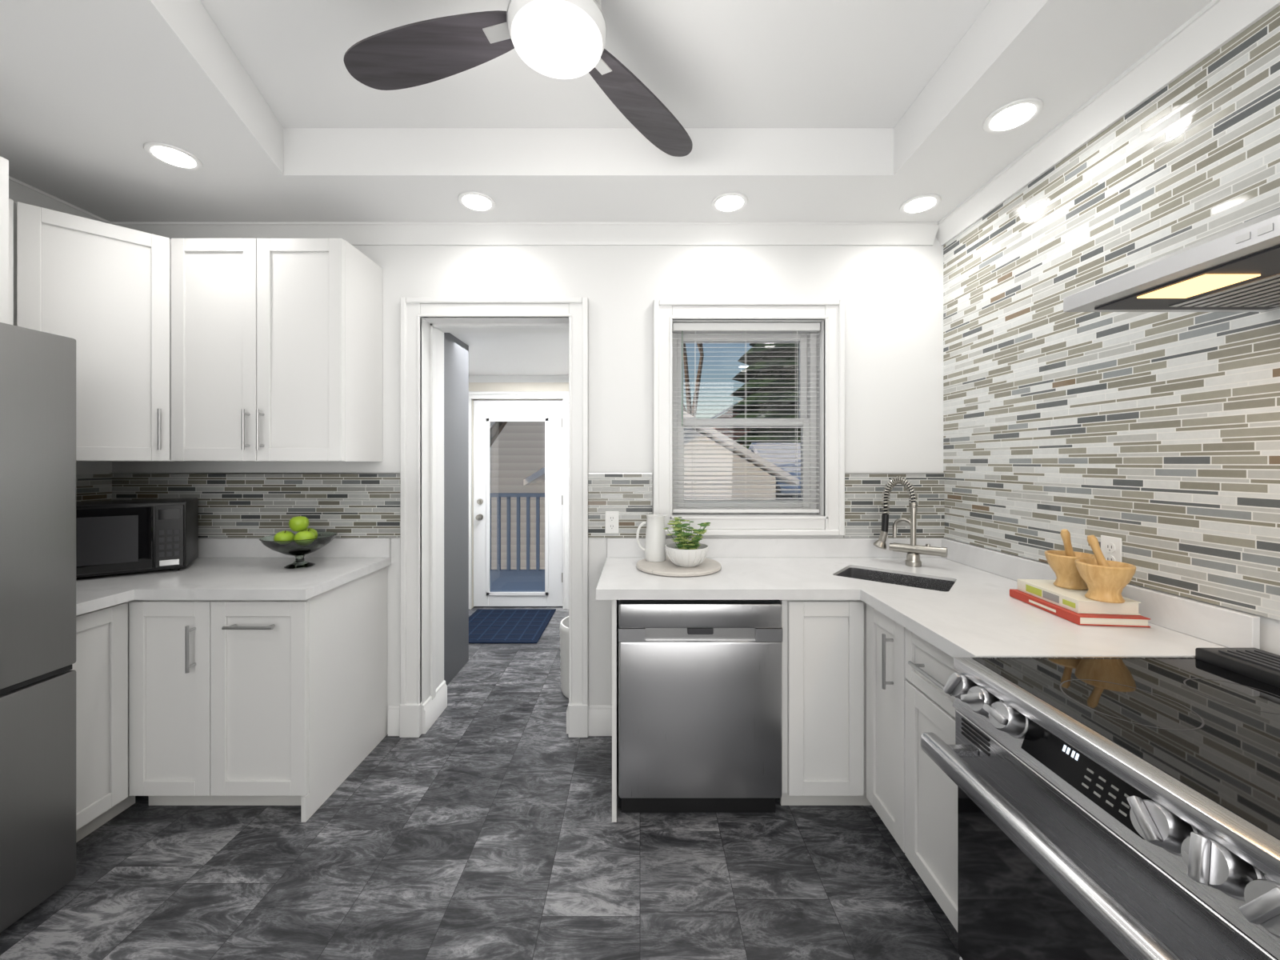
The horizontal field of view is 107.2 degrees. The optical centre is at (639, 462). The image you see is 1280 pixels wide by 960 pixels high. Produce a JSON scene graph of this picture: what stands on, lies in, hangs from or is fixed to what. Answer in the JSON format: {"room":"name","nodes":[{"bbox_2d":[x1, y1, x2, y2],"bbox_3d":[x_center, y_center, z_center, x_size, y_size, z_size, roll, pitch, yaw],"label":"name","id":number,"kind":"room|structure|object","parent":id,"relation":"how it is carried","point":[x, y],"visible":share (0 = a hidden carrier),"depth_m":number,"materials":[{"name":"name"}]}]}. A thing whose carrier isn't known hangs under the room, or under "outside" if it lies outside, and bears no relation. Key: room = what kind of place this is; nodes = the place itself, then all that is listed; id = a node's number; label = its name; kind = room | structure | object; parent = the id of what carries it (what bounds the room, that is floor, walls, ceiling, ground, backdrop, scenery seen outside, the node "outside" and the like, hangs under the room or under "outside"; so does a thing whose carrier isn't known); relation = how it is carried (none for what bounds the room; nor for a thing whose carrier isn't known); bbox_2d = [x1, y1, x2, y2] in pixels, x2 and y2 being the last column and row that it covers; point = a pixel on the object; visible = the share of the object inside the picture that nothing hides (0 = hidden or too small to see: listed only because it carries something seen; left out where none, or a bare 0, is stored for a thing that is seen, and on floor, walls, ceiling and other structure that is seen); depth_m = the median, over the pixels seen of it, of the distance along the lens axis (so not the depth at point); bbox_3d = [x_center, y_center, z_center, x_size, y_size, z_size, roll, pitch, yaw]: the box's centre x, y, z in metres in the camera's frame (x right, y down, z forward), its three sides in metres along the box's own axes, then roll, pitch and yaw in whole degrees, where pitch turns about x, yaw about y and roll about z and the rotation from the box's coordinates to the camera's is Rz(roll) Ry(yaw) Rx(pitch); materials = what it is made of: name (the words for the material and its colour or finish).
{"room":"kitchen","nodes":[
{"label":"kitchen","id":0,"kind":"room"},
{"bbox_2d":[0,606,960,959],"bbox_3d":[-0.578,1.440,1.125,4.565,0.060,7.090,0,0,0],"label":"floor","id":1,"kind":"structure","parent":0,"point":[490,833],"depth_m":1.61,"materials":[{"name":"tile"}]},
{"bbox_2d":[0,322,75,932],"bbox_3d":[-2.287,0.500,1.180,0.846,1.820,0.770,0,0,0],"label":"refrigerator","id":2,"kind":"object","parent":1,"relation":"on","point":[38,369],"visible":1,"depth_m":1.46,"materials":[{"name":"grey metal"}]},
{"bbox_2d":[69,566,387,842],"bbox_3d":[-2.024,0.971,2.020,1.428,0.878,0.856,0,0,0],"label":"base cabinet","id":3,"kind":"object","parent":1,"relation":"on","point":[179,702],"visible":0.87,"depth_m":1.86,"materials":[{"name":"white wood"}]},
{"bbox_2d":[76,538,391,615],"bbox_3d":[-2.014,0.461,2.017,1.448,0.138,0.863,0,0,0],"label":"countertop","id":4,"kind":"structure","parent":3,"relation":"on","point":[224,569],"depth_m":2.06,"materials":[{"name":"white stone"}]},
{"bbox_2d":[76,497,198,577],"bbox_3d":[-2.340,0.334,2.107,0.500,0.311,0.304,0,0,-35],"label":"microwave","id":5,"kind":"object","parent":4,"relation":"on","point":[118,537],"visible":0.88,"depth_m":2.04,"materials":[{"name":"black plastic"}]},
{"bbox_2d":[259,531,337,568],"bbox_3d":[-1.600,0.417,2.220,0.300,0.143,0.300,0,0,0],"label":"glass fruit bowl","id":6,"kind":"object","parent":4,"relation":"on","point":[298,549],"visible":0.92,"depth_m":2.16,"materials":[{"name":"black"}]},
{"bbox_2d":[273,515,318,540],"bbox_3d":[-1.601,0.320,2.230,0.177,0.146,0.168,0,0,0],"label":"apples","id":7,"kind":"object","parent":6,"relation":"in","point":[300,523],"visible":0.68,"depth_m":2.18,"materials":[{"name":"green food"}]},
{"bbox_2d":[468,608,555,643],"bbox_3d":[-1.175,1.402,4.085,0.750,0.014,0.830,0,0,0],"label":"door mat","id":8,"kind":"object","parent":1,"relation":"on","point":[486,626],"visible":0.82,"depth_m":4.05,"materials":[{"name":"blue fabric"}]},
{"bbox_2d":[559,616,568,698],"bbox_3d":[-0.330,1.196,2.930,0.337,0.423,0.337,0,0,0],"label":"trash can","id":9,"kind":"object","parent":1,"relation":"on","point":[564,625],"visible":0.27,"depth_m":2.83,"materials":[{"name":"white plastic"}]},
{"bbox_2d":[618,600,782,812],"bbox_3d":[0.235,0.979,2.109,0.640,0.862,0.562,0,0,0],"label":"dishwasher","id":10,"kind":"object","parent":1,"relation":"on","point":[700,682],"visible":0.98,"depth_m":1.83,"materials":[{"name":"grey metal"}]},
{"bbox_2d":[612,600,959,931],"bbox_3d":[0.731,0.971,1.823,1.682,0.878,1.251,0,0,0],"label":"base cabinet","id":11,"kind":"object","parent":1,"relation":"on","point":[861,690],"visible":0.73,"depth_m":1.82,"materials":[{"name":"white wood"}]},
{"bbox_2d":[596,538,1259,657],"bbox_3d":[0.702,0.461,1.823,1.744,0.138,1.251,0,0,0],"label":"countertop","id":12,"kind":"structure","parent":11,"relation":"on","point":[978,616],"depth_m":1.82,"materials":[{"name":"white stone"}]},
{"bbox_2d":[636,555,721,576],"bbox_3d":[0.180,0.480,2.205,0.394,0.018,0.394,0,0,0],"label":"marble tray","id":13,"kind":"object","parent":12,"relation":"on","point":[666,567],"visible":0.74,"depth_m":2.10,"materials":[{"name":"white stone"}]},
{"bbox_2d":[636,514,667,562],"bbox_3d":[0.062,0.360,2.282,0.135,0.220,0.102,0,0,30],"label":"ceramic pitcher","id":14,"kind":"object","parent":13,"relation":"on","point":[654,549],"visible":0.99,"depth_m":2.24,"materials":[{"name":"white ceramic"}]},
{"bbox_2d":[663,516,710,567],"bbox_3d":[0.220,0.364,2.170,0.223,0.213,0.236,0,0,0],"label":"potted plant","id":15,"kind":"object","parent":13,"relation":"on","point":[686,553],"visible":1,"depth_m":2.12,"materials":[{"name":"white ceramic"}]},
{"bbox_2d":[836,567,955,591],"bbox_3d":[1.085,0.601,2.022,0.427,0.198,0.267,0,0,40],"label":"undermount sink","id":16,"kind":"object","parent":12,"relation":"in","point":[928,583],"visible":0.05,"depth_m":2.13,"materials":[{"name":"silver metal"}]},
{"bbox_2d":[873,476,947,566],"bbox_3d":[1.285,0.278,2.258,0.311,0.422,0.070,0,0,38],"label":"faucet","id":17,"kind":"object","parent":12,"relation":"on","point":[914,551],"visible":1,"depth_m":2.25,"materials":[{"name":"silver metal"}]},
{"bbox_2d":[1009,579,1150,627],"bbox_3d":[1.432,0.456,1.562,0.196,0.066,0.310,0,0,6],"label":"cookbooks","id":18,"kind":"object","parent":12,"relation":"on","point":[1072,606],"visible":0.96,"depth_m":1.46,"materials":[{"name":"red"}]},
{"bbox_2d":[1044,528,1095,590],"bbox_3d":[1.462,0.324,1.602,0.136,0.197,0.136,0,0,0],"label":"mortar","id":19,"kind":"object","parent":18,"relation":"on","point":[1062,563],"visible":0.81,"depth_m":1.58,"materials":[{"name":"brown wood"}]},
{"bbox_2d":[1074,535,1136,603],"bbox_3d":[1.432,0.324,1.455,0.136,0.197,0.136,0,0,0],"label":"mortar","id":20,"kind":"object","parent":18,"relation":"on","point":[1106,580],"visible":1,"depth_m":1.43,"materials":[{"name":"brown wood"}]},
{"bbox_2d":[920,648,1279,959],"bbox_3d":[1.119,0.936,0.815,0.865,0.948,0.756,0,0,0],"label":"stove","id":21,"kind":"object","parent":1,"relation":"on","point":[1110,808],"visible":1,"depth_m":0.87,"materials":[{"name":"silver metal"}]},
{"bbox_2d":[489,492,544,591],"bbox_3d":[-1.100,1.460,5.515,3.000,2.100,1.670,0,0,0],"label":"deck","id":22,"kind":"object","parent":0,"point":[508,580],"depth_m":6.27,"materials":[{"name":"blue wood"}]},
{"bbox_2d":[489,421,544,569],"bbox_3d":[-5.450,-0.300,12.750,7.700,5.620,7.100,0,0,0],"label":"siding","id":23,"kind":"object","parent":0,"point":[518,452],"depth_m":9.50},
{"bbox_2d":[0,0,1212,375],"bbox_3d":[-0.578,-1.200,1.125,4.325,0.740,6.850,0,0,0],"label":"ceiling","id":24,"kind":"structure","parent":0,"point":[806,110],"depth_m":1.78,"materials":[{"name":"white paint"}]},
{"bbox_2d":[143,141,203,170],"bbox_3d":[-1.840,-1.206,1.864,0.168,0.007,0.168,0,0,0],"label":"recessed light","id":25,"kind":"object","parent":24,"relation":"in","point":[166,154],"visible":1,"depth_m":1.85,"materials":[{"name":"white plastic"}]},
{"bbox_2d":[457,191,495,211],"bbox_3d":[-0.757,-1.206,2.190,0.168,0.007,0.168,0,0,0],"label":"recessed light","id":26,"kind":"object","parent":24,"relation":"in","point":[477,202],"visible":1,"depth_m":2.18,"materials":[{"name":"white"}]},
{"bbox_2d":[343,0,692,156],"bbox_3d":[-0.350,-1.262,1.242,1.101,0.294,1.252,0,0,0],"label":"ceiling fan","id":27,"kind":"object","parent":24,"relation":"hanging from","point":[559,39],"depth_m":1.36,"materials":[{"name":"brown wood"}]},
{"bbox_2d":[711,192,747,212],"bbox_3d":[0.417,-1.206,2.197,0.168,0.007,0.168,0,0,0],"label":"recessed light","id":28,"kind":"object","parent":24,"relation":"in","point":[732,202],"visible":1,"depth_m":2.19,"materials":[{"name":"white plastic"}]},
{"bbox_2d":[899,193,940,214],"bbox_3d":[1.311,-1.206,2.210,0.168,0.007,0.168,0,0,0],"label":"recessed light","id":29,"kind":"object","parent":24,"relation":"in","point":[922,203],"visible":1,"depth_m":2.20,"materials":[{"name":"white plastic"}]},
{"bbox_2d":[982,97,1043,134],"bbox_3d":[1.300,-1.206,1.649,0.168,0.007,0.168,0,0,0],"label":"recessed light","id":30,"kind":"object","parent":24,"relation":"in","point":[1014,115],"visible":1,"depth_m":1.64,"materials":[{"name":"white"}]},
{"bbox_2d":[523,410,799,499],"bbox_3d":[0.350,0.725,10.000,4.500,3.570,4.600,0,0,0],"label":"neighboring house","id":31,"kind":"structure","parent":0,"point":[538,476],"depth_m":8.00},
{"bbox_2d":[76,236,1279,734],"bbox_3d":[-0.578,-0.080,1.125,4.565,2.980,7.090,0,0,0],"label":"wall","id":32,"kind":"structure","parent":0,"point":[893,295],"depth_m":2.45,"materials":[{"name":"white paint"}]},
{"bbox_2d":[0,156,382,461],"bbox_3d":[-2.037,-0.506,1.614,1.403,1.002,1.668,0,0,0],"label":"upper cabinet","id":33,"kind":"object","parent":32,"relation":"attached to","point":[188,350],"visible":0.94,"depth_m":2.12,"materials":[{"name":"white wood"}]},
{"bbox_2d":[76,472,944,537],"bbox_3d":[-0.583,0.222,0.325,4.315,0.335,4.250,0,0,0],"label":"tiled wall","id":34,"kind":"structure","parent":32,"relation":"attached to","point":[231,505],"depth_m":2.44,"materials":[{"name":"tile"}]},
{"bbox_2d":[604,511,618,533],"bbox_3d":[-0.145,0.310,2.437,0.070,0.115,0.008,0,0,0],"label":"outlet","id":35,"kind":"object","parent":34,"relation":"attached to","point":[611,518],"visible":1,"depth_m":2.44,"materials":[{"name":"white plastic"}]},
{"bbox_2d":[473,400,563,606],"bbox_3d":[-1.180,0.396,4.596,0.874,2.004,0.057,0,0,0],"label":"exterior door","id":36,"kind":"structure","parent":32,"relation":"in","point":[550,412],"depth_m":4.58,"materials":[{"name":"white"}]},
{"bbox_2d":[475,417,563,582],"bbox_3d":[-1.163,0.365,4.544,0.835,1.590,0.070,0,0,0],"label":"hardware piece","id":37,"kind":"object","parent":36,"relation":"attached to","point":[479,517],"depth_m":4.57,"materials":[{"name":"metal"}]},
{"bbox_2d":[8,0,1279,737],"bbox_3d":[-0.578,0.100,1.125,4.325,2.620,6.850,0,0,0],"label":"trim","id":38,"kind":"structure","parent":32,"relation":"attached to","point":[1219,22],"depth_m":2.42,"materials":[{"name":"white wood"}]},
{"bbox_2d":[672,332,815,513],"bbox_3d":[0.560,-0.231,2.595,0.788,1.017,0.090,0,0,0],"label":"double-hung window","id":39,"kind":"structure","parent":32,"relation":"in","point":[806,365],"depth_m":2.56,"materials":[{"name":"white wood"}]},
{"bbox_2d":[672,322,819,512],"bbox_3d":[0.560,-0.234,2.499,0.776,1.001,0.051,0,0,0],"label":"window blinds","id":40,"kind":"object","parent":39,"relation":"attached to","point":[677,327],"visible":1,"depth_m":2.49,"materials":[{"name":"white plastic"}]},
{"bbox_2d":[943,5,1279,619],"bbox_3d":[1.580,-0.368,0.325,0.010,1.514,4.250,0,0,0],"label":"wall tile","id":41,"kind":"structure","parent":32,"relation":"attached to","point":[1158,433],"depth_m":1.50,"materials":[{"name":"tile"}]},
{"bbox_2d":[1100,535,1121,562],"bbox_3d":[1.571,0.305,1.575,0.008,0.115,0.070,0,0,0],"label":"outlet","id":42,"kind":"object","parent":41,"relation":"attached to","point":[1110,546],"visible":0.7,"depth_m":1.57,"materials":[{"name":"white plastic"}]},
{"bbox_2d":[1063,208,1279,311],"bbox_3d":[1.321,-0.499,0.815,0.504,0.252,0.756,0,0,0],"label":"range hood","id":43,"kind":"object","parent":32,"relation":"attached to","point":[1236,269],"visible":1,"depth_m":1.00,"materials":[{"name":"silver metal"}]},
{"bbox_2d":[711,398,751,444],"bbox_3d":[6.600,-1.040,26.250,6.600,7.100,8.100,0,0,0],"label":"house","id":44,"kind":"structure","parent":0,"point":[723,416],"depth_m":22.50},
{"bbox_2d":[748,442,800,499],"bbox_3d":[4.950,1.025,11.000,4.700,2.970,4.600,0,0,0],"label":"shed","id":45,"kind":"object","parent":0,"point":[752,443],"depth_m":10.15,"materials":[{"name":"white"}]},
{"label":"outside","id":46,"kind":"structure","parent":0,"visible":0},
{"bbox_3d":[0.000,2.560,25.000,80.000,0.100,70.000,0,0,0],"label":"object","id":47,"kind":"structure","parent":46,"visible":0},
{"bbox_2d":[489,421,507,447],"bbox_3d":[-2.284,-0.633,8.362,3.124,6.286,3.614,0,0,-23],"label":"bare tree","id":48,"kind":"object","parent":47,"relation":"on","point":[496,429],"visible":0.02,"depth_m":7.45,"materials":[{"name":"brown plant"}]},
{"bbox_2d":[683,342,703,417],"bbox_3d":[0.799,-2.088,14.727,3.403,9.196,3.983,0,0,0],"label":"bare tree","id":49,"kind":"object","parent":47,"relation":"on","point":[699,344],"visible":0.02,"depth_m":14.70,"materials":[{"name":"brown plant"}]},
{"bbox_2d":[726,342,800,448],"bbox_3d":[5.613,-4.240,17.378,5.722,13.500,5.810,0,0,0],"label":"evergreen tree","id":50,"kind":"object","parent":47,"relation":"on","point":[760,367],"visible":0.26,"depth_m":16.52,"materials":[{"name":"green plant"}]}
]}

